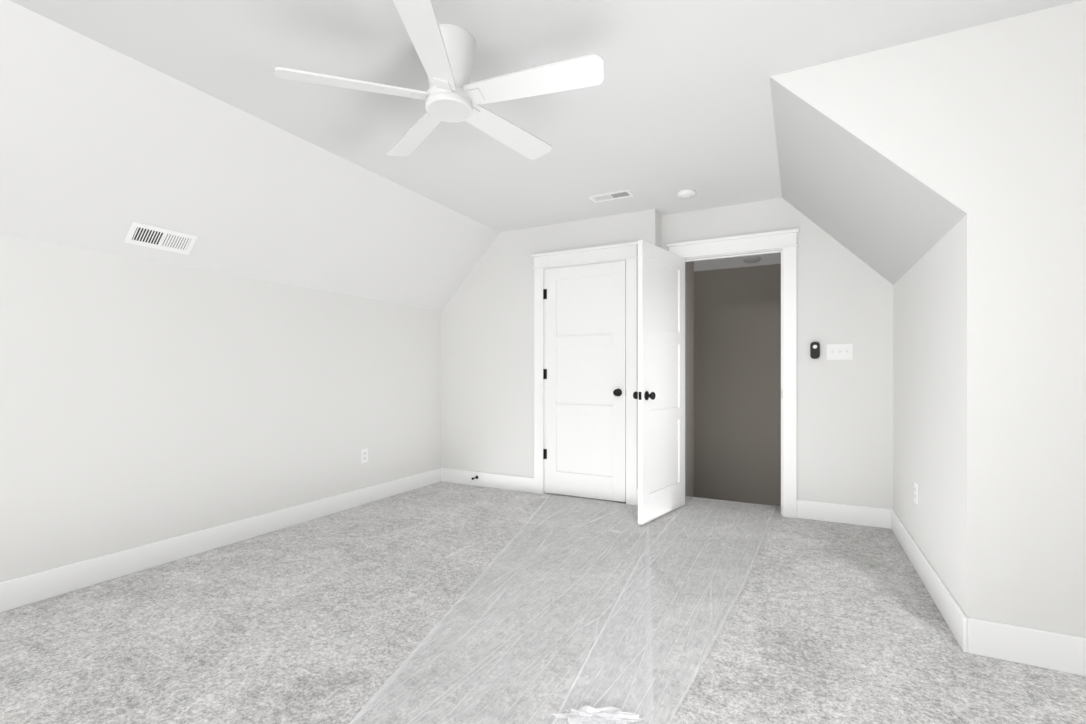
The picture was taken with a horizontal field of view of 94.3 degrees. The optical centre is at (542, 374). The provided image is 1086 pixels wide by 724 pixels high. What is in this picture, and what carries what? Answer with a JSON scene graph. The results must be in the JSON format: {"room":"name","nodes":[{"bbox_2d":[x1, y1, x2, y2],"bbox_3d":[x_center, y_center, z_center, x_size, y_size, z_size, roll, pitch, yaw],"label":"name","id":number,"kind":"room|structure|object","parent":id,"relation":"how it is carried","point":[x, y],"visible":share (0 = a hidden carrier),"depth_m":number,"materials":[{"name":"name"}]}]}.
{"room":"empty attic bedroom","nodes":[
{"label":"empty attic bedroom","id":0,"kind":"room"},
{"bbox_2d":[0,0,499,581],"bbox_3d":[-2.435,-0.134,1.892,1.000,2.420,6.950,0,0,27],"label":"wall","id":1,"kind":"structure","parent":0,"point":[148,395],"depth_m":2.83,"materials":[{"name":"white paint"}]},
{"bbox_2d":[124,221,197,254],"bbox_3d":[-2.090,-0.744,2.766,0.098,0.099,0.315,0,0,27],"label":"air vent","id":2,"kind":"object","parent":1,"relation":"in","point":[141,234],"visible":1,"depth_m":2.75,"materials":[{"name":"white plastic"}]},
{"bbox_2d":[0,468,440,612],"bbox_3d":[-2.538,1.008,2.113,0.015,0.135,6.650,0,0,27],"label":"baseboard","id":3,"kind":"structure","parent":1,"relation":"attached to","point":[25,590],"depth_m":2.93,"materials":[{"name":"white paint"}]},
{"bbox_2d":[361,448,367,462],"bbox_3d":[-1.483,0.676,4.185,0.007,0.115,0.070,0,0,27],"label":"outlet","id":4,"kind":"object","parent":1,"relation":"attached to","point":[364,452],"visible":1,"depth_m":4.18,"materials":[{"name":"white plastic"}]},
{"bbox_2d":[0,482,1085,723],"bbox_3d":[0.405,1.136,0.714,7.130,0.120,7.440,0,0,27],"label":"floor","id":5,"kind":"structure","parent":0,"point":[305,622],"depth_m":2.12,"materials":[{"name":"grey carpet"}]},
{"bbox_2d":[349,495,653,723],"bbox_3d":[0.005,1.071,2.250,0.938,0.003,4.421,0,0,12],"label":"film","id":6,"kind":"object","parent":5,"relation":"on","point":[649,696],"visible":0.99,"depth_m":2.15,"materials":[{"name":"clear plastic"}]},
{"bbox_2d":[552,497,776,723],"bbox_3d":[0.612,1.068,2.327,0.690,0.003,4.300,0,0,27],"label":"film","id":7,"kind":"object","parent":5,"relation":"on","point":[684,505],"visible":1,"depth_m":2.21,"materials":[{"name":"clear plastic"}]},
{"bbox_2d":[10,0,1079,270],"bbox_3d":[1.011,-1.404,1.898,7.130,0.120,10.100,0,0,27],"label":"ceiling","id":8,"kind":"structure","parent":0,"point":[683,100],"depth_m":2.24,"materials":[{"name":"grey paint"}]},
{"bbox_2d":[275,0,603,159],"bbox_3d":[-0.342,-1.204,2.036,1.211,0.280,1.217,0,0,27],"label":"ceiling fan","id":9,"kind":"object","parent":8,"relation":"attached to","point":[445,52],"visible":1,"depth_m":1.94,"materials":[{"name":"white"}]},
{"bbox_2d":[588,190,634,202],"bbox_3d":[0.514,-1.342,3.792,0.320,0.004,0.140,0,0,27],"label":"ceiling vent","id":10,"kind":"object","parent":8,"relation":"in","point":[625,193],"visible":1,"depth_m":3.79,"materials":[{"name":"white plastic"}]},
{"bbox_2d":[677,189,695,198],"bbox_3d":[1.059,-1.326,3.716,0.132,0.036,0.132,0,0,27],"label":"smoke detector","id":11,"kind":"object","parent":8,"relation":"attached to","point":[686,193],"visible":1,"depth_m":3.68,"materials":[{"name":"white plastic"}]},
{"bbox_2d":[743,257,760,262],"bbox_3d":[2.425,-1.320,5.836,0.190,0.048,0.190,0,0,27],"label":"hall ceiling light","id":12,"kind":"object","parent":8,"relation":"attached to","point":[748,259],"visible":1,"depth_m":5.78,"materials":[{"name":"white plastic"}]},
{"bbox_2d":[441,209,660,488],"bbox_3d":[0.000,-0.134,5.027,2.480,2.420,0.850,0,0,27],"label":"wall","id":13,"kind":"structure","parent":0,"point":[487,325],"depth_m":4.76,"materials":[{"name":"white paint"}]},
{"bbox_2d":[441,468,637,504],"bbox_3d":[-0.010,1.008,4.645,2.180,0.135,0.190,0,0,27],"label":"baseboard","id":14,"kind":"structure","parent":13,"relation":"attached to","point":[500,481],"depth_m":4.79,"materials":[{"name":"white wood"}]},
{"bbox_2d":[543,260,625,501],"bbox_3d":[0.342,0.057,4.355,0.770,2.015,0.101,0,0,27],"label":"closet door","id":15,"kind":"structure","parent":13,"relation":"in","point":[584,373],"depth_m":4.37,"materials":[{"name":"white paint"}]},
{"bbox_2d":[532,241,637,504],"bbox_3d":[0.371,-0.006,4.407,0.988,2.164,0.156,0,0,27],"label":"door frame","id":16,"kind":"structure","parent":13,"relation":"attached to","point":[622,251],"depth_m":4.29,"materials":[{"name":"white paint"}]},
{"bbox_2d":[685,261,780,505],"bbox_3d":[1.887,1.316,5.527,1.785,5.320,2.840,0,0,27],"label":"wall","id":17,"kind":"structure","parent":0,"point":[733,315],"depth_m":6.30,"materials":[{"name":"beige paint"}]},
{"bbox_2d":[661,198,892,508],"bbox_3d":[3.094,-0.134,3.247,4.650,2.420,0.120,0,0,27],"label":"wall","id":18,"kind":"structure","parent":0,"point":[845,407],"depth_m":3.68,"materials":[{"name":"white paint"}]},
{"bbox_2d":[667,228,798,517],"bbox_3d":[1.503,-0.006,4.041,0.983,2.164,0.156,0,0,27],"label":"door frame","id":19,"kind":"structure","parent":18,"relation":"attached to","point":[784,242],"depth_m":3.81,"materials":[{"name":"white wood"}]},
{"bbox_2d":[633,240,684,524],"bbox_3d":[0.938,0.057,3.839,0.166,2.015,0.758,0,0,43],"label":"hall door","id":20,"kind":"structure","parent":19,"relation":"attached to","point":[660,395],"depth_m":3.79,"materials":[{"name":"white paint"}]},
{"bbox_2d":[810,342,819,358],"bbox_3d":[2.010,-0.179,3.721,0.062,0.124,0.024,0,0,27],"label":"remote control","id":21,"kind":"object","parent":18,"relation":"attached to","point":[814,346],"depth_m":3.71,"materials":[{"name":"black plastic"}]},
{"bbox_2d":[827,344,852,359],"bbox_3d":[2.152,-0.164,3.652,0.164,0.115,0.018,0,0,27],"label":"plate","id":22,"kind":"object","parent":18,"relation":"attached to","point":[834,351],"visible":1,"depth_m":3.65,"materials":[{"name":"white plastic"}]},
{"bbox_2d":[797,500,892,528],"bbox_3d":[1.723,1.009,3.873,1.610,0.135,0.015,0,0,27],"label":"baseboard","id":23,"kind":"structure","parent":18,"relation":"attached to","point":[821,511],"depth_m":3.63,"materials":[{"name":"white wood"}]},
{"bbox_2d":[770,0,1085,637],"bbox_3d":[3.080,-0.134,2.204,3.725,2.420,1.750,0,0,27],"label":"wall","id":24,"kind":"structure","parent":0,"point":[952,165],"depth_m":1.94,"materials":[{"name":"white paint"}]},
{"bbox_2d":[914,481,917,504],"bbox_3d":[2.080,0.661,2.811,0.007,0.115,0.070,0,0,27],"label":"outlet","id":25,"kind":"object","parent":24,"relation":"attached to","point":[915,483],"visible":1,"depth_m":2.79,"materials":[{"name":"white plastic"}]},
{"bbox_2d":[891,510,967,652],"bbox_3d":[2.031,1.009,2.724,0.015,0.135,1.750,0,0,27],"label":"baseboard","id":26,"kind":"structure","parent":24,"relation":"attached to","point":[955,618],"depth_m":2.37,"materials":[{"name":"white wood"}]},
{"bbox_2d":[968,618,1085,675],"bbox_3d":[2.856,1.008,1.327,2.725,0.135,0.015,0,0,27],"label":"baseboard","id":27,"kind":"structure","parent":24,"relation":"attached to","point":[1066,653],"depth_m":1.86,"materials":[{"name":"white wood"}]}
]}

